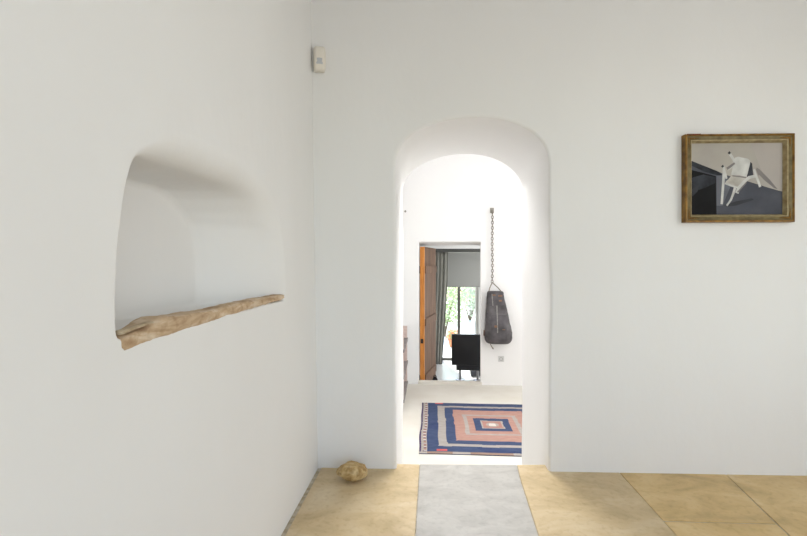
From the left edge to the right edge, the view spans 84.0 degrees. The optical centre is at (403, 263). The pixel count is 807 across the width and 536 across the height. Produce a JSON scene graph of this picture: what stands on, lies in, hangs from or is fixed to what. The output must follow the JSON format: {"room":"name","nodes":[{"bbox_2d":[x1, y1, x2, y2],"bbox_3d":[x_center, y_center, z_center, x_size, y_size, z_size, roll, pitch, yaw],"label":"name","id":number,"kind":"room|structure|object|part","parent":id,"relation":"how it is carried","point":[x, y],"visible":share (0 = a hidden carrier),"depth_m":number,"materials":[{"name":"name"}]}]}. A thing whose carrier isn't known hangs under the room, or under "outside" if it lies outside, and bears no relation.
{"room":"traditional dwelling","nodes":[
{"label":"traditional dwelling","id":0,"kind":"room"},
{"bbox_2d":[0,0,317,535],"bbox_3d":[-0.806,-0.599,0.124,0.274,3.750,5.650,0,0,3],"label":"wall","id":1,"kind":"structure","parent":0,"point":[156,156],"depth_m":1.20,"materials":[{"name":"white paint"}]},
{"bbox_2d":[116,294,283,350],"bbox_3d":[-0.625,0.167,1.560,0.081,0.066,1.136,0,0,3],"label":"niche ledge","id":2,"kind":"object","parent":1,"relation":"attached to","point":[143,329],"visible":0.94,"depth_m":1.22,"materials":[{"name":"wood"}]},
{"bbox_2d":[420,245,479,248],"bbox_3d":[1.175,-0.374,7.438,3.350,0.200,2.510,0,0,3],"label":"ceiling","id":3,"kind":"structure","parent":0,"point":[473,246],"depth_m":7.45,"materials":[{"name":"paint"}]},
{"bbox_2d":[436,249,479,251],"bbox_3d":[0.990,-0.243,8.105,1.600,0.059,0.140,0,0,3],"label":"rail","id":4,"kind":"object","parent":3,"relation":"attached to","point":[437,250],"visible":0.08,"depth_m":8.04,"materials":[{"name":"grey metal"}]},
{"bbox_2d":[436,252,447,363],"bbox_3d":[0.619,0.801,8.125,0.378,2.030,0.048,0,0,3],"label":"curtain","id":5,"kind":"object","parent":4,"relation":"hanging from","point":[441,257],"visible":0.48,"depth_m":8.12,"materials":[{"name":"grey fabric"}]},
{"bbox_2d":[436,360,479,380],"bbox_3d":[1.206,1.901,7.130,3.050,0.150,2.660,0,0,3],"label":"floor","id":6,"kind":"structure","parent":0,"point":[446,370],"depth_m":7.55,"materials":[{"name":"white"}]},
{"bbox_2d":[452,334,479,380],"bbox_3d":[1.011,1.465,7.052,0.506,0.722,0.140,0,0,6],"label":"television","id":7,"kind":"object","parent":6,"relation":"on","point":[465,347],"visible":0.8,"depth_m":7.02,"materials":[{"name":"black plastic"}]},
{"bbox_2d":[470,371,479,376],"bbox_3d":[1.245,1.776,7.358,0.300,0.100,0.220,0,0,3],"label":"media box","id":8,"kind":"object","parent":6,"relation":"on","point":[472,373],"visible":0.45,"depth_m":7.25,"materials":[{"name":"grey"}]},
{"bbox_2d":[403,384,521,464],"bbox_3d":[1.380,1.616,4.190,3.250,0.120,3.130,0,0,3],"label":"floor","id":9,"kind":"structure","parent":0,"point":[416,394],"depth_m":5.04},
{"bbox_2d":[419,403,521,456],"bbox_3d":[0.853,1.552,4.300,1.387,0.008,1.348,0,0,3],"label":"rug","id":10,"kind":"object","parent":9,"relation":"on","point":[446,428],"visible":0.62,"depth_m":4.20,"materials":[{"name":"multicoloured fabric"}]},
{"bbox_2d":[403,154,522,385],"bbox_3d":[1.411,-0.264,5.961,3.600,4.220,0.450,0,0,3],"label":"wall","id":11,"kind":"structure","parent":0,"point":[448,200],"depth_m":5.76,"materials":[{"name":"paint"}]},
{"bbox_2d":[419,247,435,379],"bbox_3d":[0.359,0.783,6.286,0.085,2.025,0.777,0,0,18],"label":"door","id":12,"kind":"structure","parent":11,"relation":"in","point":[427,268],"depth_m":6.12,"materials":[{"name":"brown wood"}]},
{"bbox_3d":[0.359,0.783,6.315,0.044,2.025,0.721,0,0,16],"label":"plank panel","id":13,"kind":"part","parent":12,"relation":"part of","materials":[{"name":"brown wood"}]},
{"bbox_2d":[418,380,481,384],"bbox_3d":[0.601,1.702,5.813,0.820,0.368,0.082,0,0,3],"label":"trim","id":14,"kind":"structure","parent":11,"relation":"attached to","point":[430,382],"depth_m":5.78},
{"bbox_2d":[498,356,503,361],"bbox_3d":[1.250,1.216,5.740,0.072,0.072,0.014,0,0,3],"label":"wall socket","id":15,"kind":"object","parent":11,"relation":"attached to","point":[500,358],"visible":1,"depth_m":5.74,"materials":[{"name":"grey plastic"}]},
{"bbox_2d":[478,287,479,333],"bbox_3d":[1.241,0.751,8.541,3.350,2.450,0.200,0,0,3],"label":"wall","id":16,"kind":"structure","parent":0,"point":[478,287],"depth_m":8.43,"materials":[{"name":"grey paint"}]},
{"bbox_2d":[443,287,477,359],"bbox_3d":[1.049,0.826,8.517,0.730,2.000,0.080,0,0,3],"label":"window","id":17,"kind":"structure","parent":16,"relation":"in","point":[458,288],"depth_m":8.48,"materials":[{"name":"grey"}]},
{"bbox_3d":[1.386,0.826,8.497,0.055,2.000,0.070,0,0,3],"label":"frame","id":18,"kind":"part","parent":17,"relation":"part of","materials":[{"name":"grey"}]},
{"bbox_2d":[447,252,479,286],"bbox_3d":[1.041,0.091,8.413,0.785,0.682,0.044,0,0,3],"label":"roller blind","id":19,"kind":"object","parent":16,"relation":"attached to","point":[463,267],"visible":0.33,"depth_m":8.40,"materials":[{"name":"grey fabric"}]},
{"bbox_2d":[281,464,806,535],"bbox_3d":[1.314,1.451,-0.059,4.070,0.450,5.540,0,0,3],"label":"floor","id":20,"kind":"structure","parent":0,"point":[407,499],"depth_m":2.29,"materials":[{"name":"tile"}]},
{"bbox_2d":[336,461,366,480],"bbox_3d":[-0.293,1.175,2.543,0.176,0.101,0.121,0,0,-7],"label":"stone","id":21,"kind":"object","parent":20,"relation":"on","point":[351,470],"visible":1,"depth_m":2.50,"materials":[{"name":"beige stone"}]},
{"bbox_2d":[311,0,806,475],"bbox_3d":[1.535,-0.414,3.022,4.320,4.120,0.795,0,0,2],"label":"wall","id":22,"kind":"structure","parent":0,"point":[653,341],"depth_m":2.64,"materials":[{"name":"white paint"}]},
{"bbox_2d":[313,46,325,72],"bbox_3d":[-0.501,-1.224,2.676,0.073,0.149,0.050,0,0,-11],"label":"sensor","id":23,"kind":"object","parent":22,"relation":"attached to","point":[319,54],"visible":1,"depth_m":2.66,"materials":[{"name":"beige plastic"}]},
{"bbox_2d":[681,133,794,222],"bbox_3d":[1.930,-0.494,2.587,0.612,0.508,0.044,0,0,2],"label":"framed picture","id":24,"kind":"object","parent":22,"relation":"attached to","point":[726,178],"visible":1,"depth_m":2.60,"materials":[{"name":"brown"}]},
{"bbox_2d":[692,143,781,214],"bbox_3d":[1.930,-0.494,2.600,0.520,0.416,0.002,0,0,2],"label":"print","id":25,"kind":"object","parent":24,"relation":"attached to","point":[728,178],"depth_m":2.60},
{"bbox_3d":[-0.198,-0.349,4.695,0.240,4.050,2.550,0,0,3],"label":"wall","id":26,"kind":"structure","parent":0,"visible":0},
{"bbox_2d":[403,326,407,404],"bbox_3d":[-0.010,1.091,5.115,0.084,0.810,0.782,0,0,3],"label":"wall rack","id":27,"kind":"object","parent":26,"relation":"attached to","point":[405,338],"visible":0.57,"depth_m":5.27,"materials":[{"name":"brown wood"}]},
{"bbox_2d":[403,337,407,352],"bbox_3d":[-0.004,0.918,5.114,0.072,0.035,0.782,0,0,3],"label":"shelf","id":28,"kind":"object","parent":27,"relation":"attached to","point":[405,338],"depth_m":5.15,"materials":[{"name":"brown wood"}]},
{"bbox_2d":[403,360,407,378],"bbox_3d":[-0.004,1.198,5.114,0.072,0.035,0.782,0,0,3],"label":"shelf","id":29,"kind":"object","parent":27,"relation":"attached to","point":[405,361],"depth_m":5.16,"materials":[{"name":"brown wood"}]},
{"bbox_2d":[403,381,407,402],"bbox_3d":[-0.004,1.448,5.114,0.072,0.035,0.782,0,0,3],"label":"shelf","id":30,"kind":"object","parent":27,"relation":"attached to","point":[405,382],"depth_m":5.16,"materials":[{"name":"brown wood"}]},
{"bbox_3d":[1.133,-0.687,5.726,0.048,0.066,0.054,0,0,3],"label":"wall hook","id":31,"kind":"object","parent":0,"visible":0},
{"bbox_2d":[491,210,493,282],"bbox_3d":[1.132,-0.221,5.715,0.030,0.942,0.030,0,0,-43],"label":"chain","id":32,"kind":"object","parent":31,"relation":"hanging from","point":[491,210],"visible":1,"depth_m":5.71,"materials":[{"name":"grey metal"}]},
{"bbox_2d":[484,282,511,348],"bbox_3d":[1.186,0.651,5.625,0.355,0.843,0.227,0,0,3],"label":"leather backpack","id":33,"kind":"object","parent":32,"relation":"hanging from","point":[497,330],"visible":1,"depth_m":5.57,"materials":[{"name":"grey leather"}]},
{"label":"outside","id":34,"kind":"structure","parent":0,"visible":0},
{"bbox_2d":[443,299,474,360],"bbox_3d":[2.980,1.941,16.200,20.000,0.170,15.300,0,0,3],"label":"terrace","id":35,"kind":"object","parent":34,"point":[467,326],"depth_m":13.11,"materials":[{"name":"white"}]},
{"bbox_2d":[446,327,456,346],"bbox_3d":[1.110,1.639,10.060,0.330,0.434,0.301,0,0,3],"label":"flower pot","id":36,"kind":"object","parent":35,"relation":"on","point":[450,332],"visible":0.65,"depth_m":10.01,"materials":[{"name":"ceramic"}]},
{"bbox_2d":[444,287,468,335],"bbox_3d":[1.011,1.148,11.581,1.142,1.436,1.185,0,0,-28],"label":"shrub","id":37,"kind":"object","parent":35,"relation":"on","point":[450,311],"visible":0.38,"depth_m":11.37,"materials":[{"name":"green plant"}]},
{"bbox_3d":[1.126,1.352,11.569,0.664,1.028,0.688,0,0,-43],"label":"stem","id":38,"kind":"part","parent":37,"relation":"part of","materials":[{"name":"green plant"}]},
{"bbox_2d":[447,287,474,319],"bbox_3d":[2.229,0.555,14.841,2.099,2.620,2.009,0,0,3],"label":"shrub","id":39,"kind":"object","parent":35,"relation":"on","point":[469,314],"visible":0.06,"depth_m":14.79,"materials":[{"name":"grey plant"}]},
{"bbox_3d":[2.254,0.950,15.126,0.972,1.832,0.626,0,0,-22],"label":"stem","id":40,"kind":"part","parent":39,"relation":"part of","materials":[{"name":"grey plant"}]},
{"bbox_2d":[460,287,474,316],"bbox_3d":[2.283,0.895,13.011,1.336,1.939,1.365,0,0,3],"label":"shrub","id":41,"kind":"object","parent":35,"relation":"on","point":[470,289],"visible":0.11,"depth_m":12.93,"materials":[{"name":"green plant"}]}
]}

